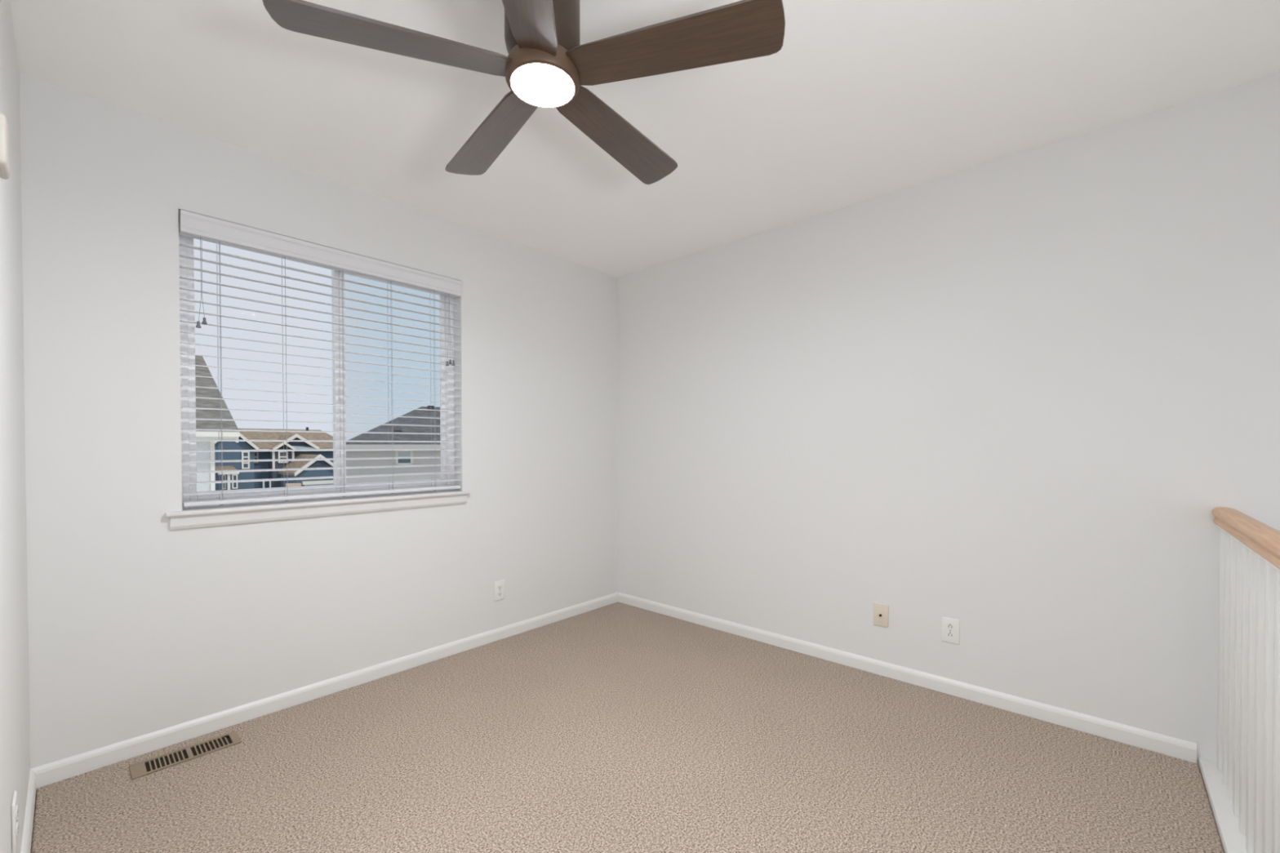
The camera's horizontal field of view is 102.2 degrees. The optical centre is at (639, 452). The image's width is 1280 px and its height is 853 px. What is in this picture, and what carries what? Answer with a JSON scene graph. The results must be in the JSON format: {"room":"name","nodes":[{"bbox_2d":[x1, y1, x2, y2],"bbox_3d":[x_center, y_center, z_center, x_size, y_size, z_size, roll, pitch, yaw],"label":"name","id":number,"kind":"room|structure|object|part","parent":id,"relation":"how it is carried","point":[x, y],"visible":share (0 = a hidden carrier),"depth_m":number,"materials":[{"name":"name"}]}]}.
{"room":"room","nodes":[
{"label":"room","id":0,"kind":"room"},
{"bbox_2d":[0,0,30,852],"bbox_3d":[-1.414,-0.061,1.064,1.950,2.440,0.120,0,1,42],"label":"wall","id":1,"kind":"structure","parent":0,"point":[15,741],"depth_m":1.35,"materials":[{"name":"white paint"}]},
{"bbox_2d":[0,112,9,179],"bbox_3d":[-1.214,-0.580,0.975,0.110,0.116,0.026,0,1,42],"label":"thermostat","id":2,"kind":"object","parent":1,"relation":"attached to","point":[4,132],"visible":1,"depth_m":0.96,"materials":[{"name":"white plastic"}]},
{"bbox_2d":[11,790,18,852],"bbox_3d":[-1.484,0.876,1.226,0.074,0.116,0.008,0,1,42],"label":"wall outlet","id":3,"kind":"object","parent":1,"relation":"attached to","point":[15,826],"visible":1,"depth_m":1.20,"materials":[{"name":"white"}]},
{"bbox_2d":[16,804,17,820],"bbox_3d":[-1.482,0.856,1.228,0.034,0.027,0.003,0,1,42],"label":"receptacle","id":4,"kind":"object","parent":3,"relation":"attached to","point":[16,805],"depth_m":1.22,"materials":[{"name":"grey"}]},
{"bbox_2d":[16,821,18,836],"bbox_3d":[-1.482,0.895,1.228,0.034,0.027,0.003,0,1,42],"label":"receptacle","id":5,"kind":"object","parent":3,"relation":"attached to","point":[17,826],"depth_m":1.22,"materials":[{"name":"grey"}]},
{"bbox_2d":[20,770,35,852],"bbox_3d":[-1.362,1.136,1.122,1.937,0.086,0.013,0,1,42],"label":"baseboard","id":6,"kind":"structure","parent":1,"relation":"attached to","point":[29,811],"depth_m":1.57,"materials":[{"name":"white paint"}]},
{"bbox_2d":[18,72,617,768],"bbox_3d":[-1.194,0.068,2.886,0.160,2.740,3.120,0,1,42],"label":"wall","id":7,"kind":"structure","parent":0,"point":[137,625],"depth_m":2.16,"materials":[{"name":"white paint"}]},
{"bbox_2d":[178,234,454,508],"bbox_3d":[-1.513,-0.374,2.583,0.075,1.203,1.210,0,1,42],"label":"window","id":8,"kind":"structure","parent":7,"relation":"in","point":[188,305],"depth_m":2.56,"materials":[{"name":"white plastic"}]},
{"bbox_3d":[-1.686,-0.371,2.374,0.024,1.135,0.599,0,1,42],"label":"sash","id":9,"kind":"part","parent":8,"relation":"part of","materials":[{"name":"white plastic"}]},
{"bbox_2d":[178,209,462,506],"bbox_3d":[-1.438,-0.377,2.515,0.088,1.186,1.202,0,1,42],"label":"blind","id":10,"kind":"object","parent":8,"relation":"attached to","point":[197,225],"visible":0.99,"depth_m":2.39,"materials":[{"name":"white plastic"}]},
{"bbox_3d":[-1.785,-0.722,2.098,0.004,0.380,0.020,0,1,42],"label":"tilt cord","id":11,"kind":"part","parent":10,"relation":"part of","materials":[{"name":"grey plastic"}]},
{"bbox_3d":[-1.767,-0.355,2.173,0.054,1.114,0.008,0,1,42],"label":"ladder cord","id":12,"kind":"part","parent":10,"relation":"part of","materials":[{"name":"white fabric"}]},
{"bbox_3d":[-1.611,-0.358,2.345,0.054,1.114,0.008,0,1,42],"label":"ladder cord","id":13,"kind":"part","parent":10,"relation":"part of","materials":[{"name":"white fabric"}]},
{"bbox_3d":[-1.447,0.204,2.532,0.054,0.018,1.198,0,1,42],"label":"rail","id":14,"kind":"part","parent":10,"relation":"part of","materials":[{"name":"white plastic"}]},
{"bbox_3d":[-1.453,-0.360,2.521,0.054,1.114,0.008,0,1,42],"label":"ladder cord","id":15,"kind":"part","parent":10,"relation":"part of","materials":[{"name":"white fabric"}]},
{"bbox_3d":[-1.299,-0.363,2.692,0.054,1.114,0.008,0,1,42],"label":"ladder cord","id":16,"kind":"part","parent":10,"relation":"part of","materials":[{"name":"white fabric"}]},
{"bbox_3d":[-1.145,-0.365,2.863,0.054,1.114,0.008,0,1,42],"label":"ladder cord","id":17,"kind":"part","parent":10,"relation":"part of","materials":[{"name":"white fabric"}]},
{"bbox_3d":[-1.066,-0.723,2.896,0.003,0.400,0.036,0,1,42],"label":"lift cord","id":18,"kind":"part","parent":10,"relation":"part of","materials":[{"name":"white fabric"}]},
{"bbox_3d":[-1.339,-0.377,2.801,0.024,1.135,0.587,0,1,42],"label":"sash","id":19,"kind":"part","parent":8,"relation":"part of","materials":[{"name":"white plastic"}]},
{"bbox_2d":[164,490,470,517],"bbox_3d":[-1.449,0.236,2.521,0.121,0.018,1.295,0,1,42],"label":"window sill","id":20,"kind":"structure","parent":7,"relation":"attached to","point":[219,509],"depth_m":2.37,"materials":[{"name":"white paint"}]},
{"bbox_2d":[169,494,466,529],"bbox_3d":[-1.422,0.271,2.498,0.022,0.052,1.267,0,1,42],"label":"trim","id":21,"kind":"structure","parent":7,"relation":"attached to","point":[245,517],"depth_m":2.36,"materials":[{"name":"white paint"}]},
{"bbox_2d":[30,591,618,789],"bbox_3d":[-1.127,1.115,2.840,0.013,0.086,2.880,0,1,42],"label":"baseboard","id":22,"kind":"structure","parent":7,"relation":"attached to","point":[78,764],"depth_m":2.28,"materials":[{"name":"white paint"}]},
{"bbox_2d":[493,579,505,600],"bbox_3d":[-0.854,0.839,3.143,0.008,0.116,0.074,0,1,42],"label":"wall outlet","id":23,"kind":"object","parent":7,"relation":"attached to","point":[499,586],"visible":1,"depth_m":3.14,"materials":[{"name":"white plastic"}]},
{"bbox_2d":[497,591,502,595],"bbox_3d":[-0.852,0.859,3.141,0.003,0.027,0.034,0,1,42],"label":"receptacle","id":24,"kind":"object","parent":23,"relation":"attached to","point":[499,593],"depth_m":3.14,"materials":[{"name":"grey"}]},
{"bbox_2d":[30,601,1224,852],"bbox_3d":[-0.005,1.309,0.799,4.386,0.300,4.386,0,1,42],"label":"floor","id":25,"kind":"structure","parent":0,"point":[616,727],"depth_m":1.85,"materials":[{"name":"carpet"}]},
{"bbox_2d":[128,730,241,779],"bbox_3d":[-1.725,1.146,1.969,0.118,0.008,0.312,0,1,42],"label":"floor vent","id":26,"kind":"object","parent":25,"relation":"in","point":[157,763],"visible":1,"depth_m":1.96,"materials":[{"name":"brown metal"}]},
{"bbox_2d":[9,0,1279,277],"bbox_3d":[-0.031,-1.382,0.876,4.560,0.200,4.520,0,1,42],"label":"ceiling","id":27,"kind":"structure","parent":0,"point":[860,100],"depth_m":1.87,"materials":[{"name":"white paint"}]},
{"bbox_2d":[262,0,785,184],"bbox_3d":[-0.256,-1.125,1.396,1.183,0.326,1.178,0,1,42],"label":"ceiling fan","id":28,"kind":"object","parent":27,"relation":"hanging from","point":[546,65],"visible":1,"depth_m":1.29,"materials":[{"name":"brown wood"}]},
{"bbox_3d":[-0.575,-0.995,1.251,0.558,0.008,0.140,0,13,-20],"label":"fan blade","id":29,"kind":"part","parent":28,"relation":"part of","materials":[{"name":"brown wood"}]},
{"bbox_3d":[-0.465,-1.000,1.633,0.140,0.008,0.558,-16,10,-37],"label":"fan blade","id":30,"kind":"part","parent":28,"relation":"part of","materials":[{"name":"brown wood"}]},
{"bbox_3d":[-0.245,-0.993,1.028,0.140,0.008,0.558,12,0,-2],"label":"fan blade","id":31,"kind":"part","parent":28,"relation":"part of","materials":[{"name":"brown wood"}]},
{"bbox_3d":[-0.067,-1.001,1.647,0.140,0.008,0.558,-14,-7,33],"label":"fan blade","id":32,"kind":"part","parent":28,"relation":"part of","materials":[{"name":"brown wood"}]},
{"bbox_3d":[0.069,-0.997,1.273,0.557,0.008,0.140,0,-12,16],"label":"fan blade","id":33,"kind":"part","parent":28,"relation":"part of","materials":[{"name":"brown wood"}]},
{"bbox_2d":[617,72,1279,764],"bbox_3d":[1.507,1.216,2.487,4.400,5.040,0.120,0,1,42],"label":"wall","id":34,"kind":"structure","parent":0,"point":[1015,399],"depth_m":2.31,"materials":[{"name":"white paint"}]},
{"bbox_2d":[873,602,888,627],"bbox_3d":[1.230,0.832,2.639,0.072,0.114,0.016,0,1,42],"label":"cable jack","id":35,"kind":"object","parent":34,"relation":"attached to","point":[880,611],"visible":1,"depth_m":2.64,"materials":[{"name":"beige plastic"}]},
{"bbox_2d":[617,592,1196,763],"bbox_3d":[0.945,1.110,2.902,2.982,0.086,0.013,0,1,42],"label":"baseboard","id":36,"kind":"structure","parent":34,"relation":"attached to","point":[1176,748],"depth_m":2.42,"materials":[{"name":"white paint"}]},
{"bbox_2d":[941,617,959,644],"bbox_3d":[1.464,0.840,2.434,0.074,0.116,0.008,0,1,42],"label":"wall outlet","id":37,"kind":"object","parent":34,"relation":"attached to","point":[949,627],"visible":1,"depth_m":2.43,"materials":[{"name":"white plastic"}]},
{"bbox_2d":[946,623,954,630],"bbox_3d":[1.462,0.820,2.432,0.034,0.027,0.003,0,1,42],"label":"receptacle","id":38,"kind":"object","parent":37,"relation":"attached to","point":[948,626],"depth_m":2.43,"materials":[{"name":"grey plastic"}]},
{"bbox_2d":[946,631,954,638],"bbox_3d":[1.462,0.859,2.432,0.034,0.027,0.003,0,1,42],"label":"receptacle","id":39,"kind":"object","parent":37,"relation":"attached to","point":[948,634],"depth_m":2.43,"materials":[{"name":"grey plastic"}]},
{"bbox_3d":[2.002,2.679,0.808,1.400,2.450,1.740,0,1,42],"label":"wall","id":40,"kind":"structure","parent":0,"visible":0},
{"bbox_2d":[1198,757,1247,852],"bbox_3d":[1.566,1.290,1.263,0.124,0.320,1.619,0,1,42],"label":"trim","id":41,"kind":"structure","parent":40,"relation":"on","point":[1233,841],"depth_m":1.63,"materials":[{"name":"white paint"}]},
{"bbox_2d":[1211,506,1279,852],"bbox_3d":[1.548,0.595,1.244,0.116,1.070,1.657,0,1,42],"label":"stair railing","id":42,"kind":"object","parent":41,"relation":"on","point":[1248,717],"visible":1,"depth_m":1.44,"materials":[{"name":"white wood"}]},
{"bbox_3d":[1.556,0.235,1.250,0.062,0.062,1.630,0,1,42],"label":"handrail","id":43,"kind":"part","parent":42,"relation":"part of","materials":[{"name":"brown wood"}]},
{"label":"outside","id":44,"kind":"structure","parent":0,"visible":0},
{"bbox_3d":[-35.244,5.167,55.775,118.500,0.300,150.000,0,1,42],"label":"ground","id":45,"kind":"structure","parent":44,"visible":0},
{"bbox_2d":[195,355,239,491],"bbox_3d":[-13.216,1.671,8.209,7.370,7.670,9.700,0,1,42],"label":"neighbor house","id":46,"kind":"structure","parent":45,"relation":"on","point":[199,371],"depth_m":9.37,"materials":[{"name":"white"}]},
{"bbox_2d":[214,426,333,490],"bbox_3d":[-17.175,2.027,24.814,10.360,6.600,6.540,0,1,42],"label":"neighbor house","id":47,"kind":"structure","parent":45,"relation":"on","point":[243,435],"depth_m":22.14,"materials":[{"name":"blue"}]},
{"bbox_3d":[-16.485,3.112,20.720,0.080,4.520,0.080,0,1,42],"label":"porch post","id":48,"kind":"part","parent":47,"relation":"part of","materials":[{"name":"white wood"}]},
{"bbox_3d":[-16.813,1.199,21.414,0.020,0.490,0.090,0,1,42],"label":"pane","id":49,"kind":"part","parent":47,"relation":"part of","materials":[{"name":"blue"}]},
{"bbox_3d":[-16.568,0.316,21.679,0.020,0.630,0.150,0,1,42],"label":"pane","id":50,"kind":"part","parent":47,"relation":"part of","materials":[{"name":"blue"}]},
{"bbox_3d":[-15.562,0.189,22.495,0.020,0.400,0.230,0,1,42],"label":"pane","id":51,"kind":"part","parent":47,"relation":"part of","materials":[{"name":"blue"}]},
{"bbox_3d":[-13.333,3.334,21.598,0.050,4.040,1.200,0,1,42],"label":"garage door","id":52,"kind":"part","parent":47,"relation":"part of","materials":[{"name":"white"}]},
{"bbox_3d":[-13.380,0.355,21.527,0.060,0.360,0.990,0,1,42],"label":"gable panel","id":53,"kind":"part","parent":47,"relation":"part of","materials":[{"name":"grey"}]},
{"bbox_2d":[346,405,440,483],"bbox_3d":[-4.447,1.787,20.976,13.000,7.105,6.660,0,1,-26],"label":"neighbor house","id":54,"kind":"structure","parent":45,"relation":"on","point":[417,413],"depth_m":16.28,"materials":[{"name":"grey"}]},
{"bbox_2d":[393,429,402,434],"bbox_3d":[-7.820,-0.663,16.671,0.240,0.140,0.240,0,1,-26],"label":"roof vent","id":55,"kind":"object","parent":54,"relation":"attached to","point":[395,430],"depth_m":16.57,"materials":[{"name":"grey"}]},
{"bbox_3d":[-7.438,0.048,16.286,0.360,0.155,0.020,0,1,-26],"label":"pane","id":56,"kind":"part","parent":54,"relation":"part of","materials":[{"name":"grey glass"}]},
{"bbox_3d":[-7.438,0.258,16.288,0.360,0.145,0.020,0,1,-26],"label":"pane","id":57,"kind":"part","parent":54,"relation":"part of","materials":[{"name":"teal glass"}]},
{"bbox_2d":[426,405,434,408],"bbox_3d":[-7.774,-1.667,19.186,0.240,0.140,0.240,0,1,-26],"label":"roof vent","id":58,"kind":"object","parent":54,"relation":"attached to","point":[428,406],"depth_m":19.08,"materials":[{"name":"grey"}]}
]}

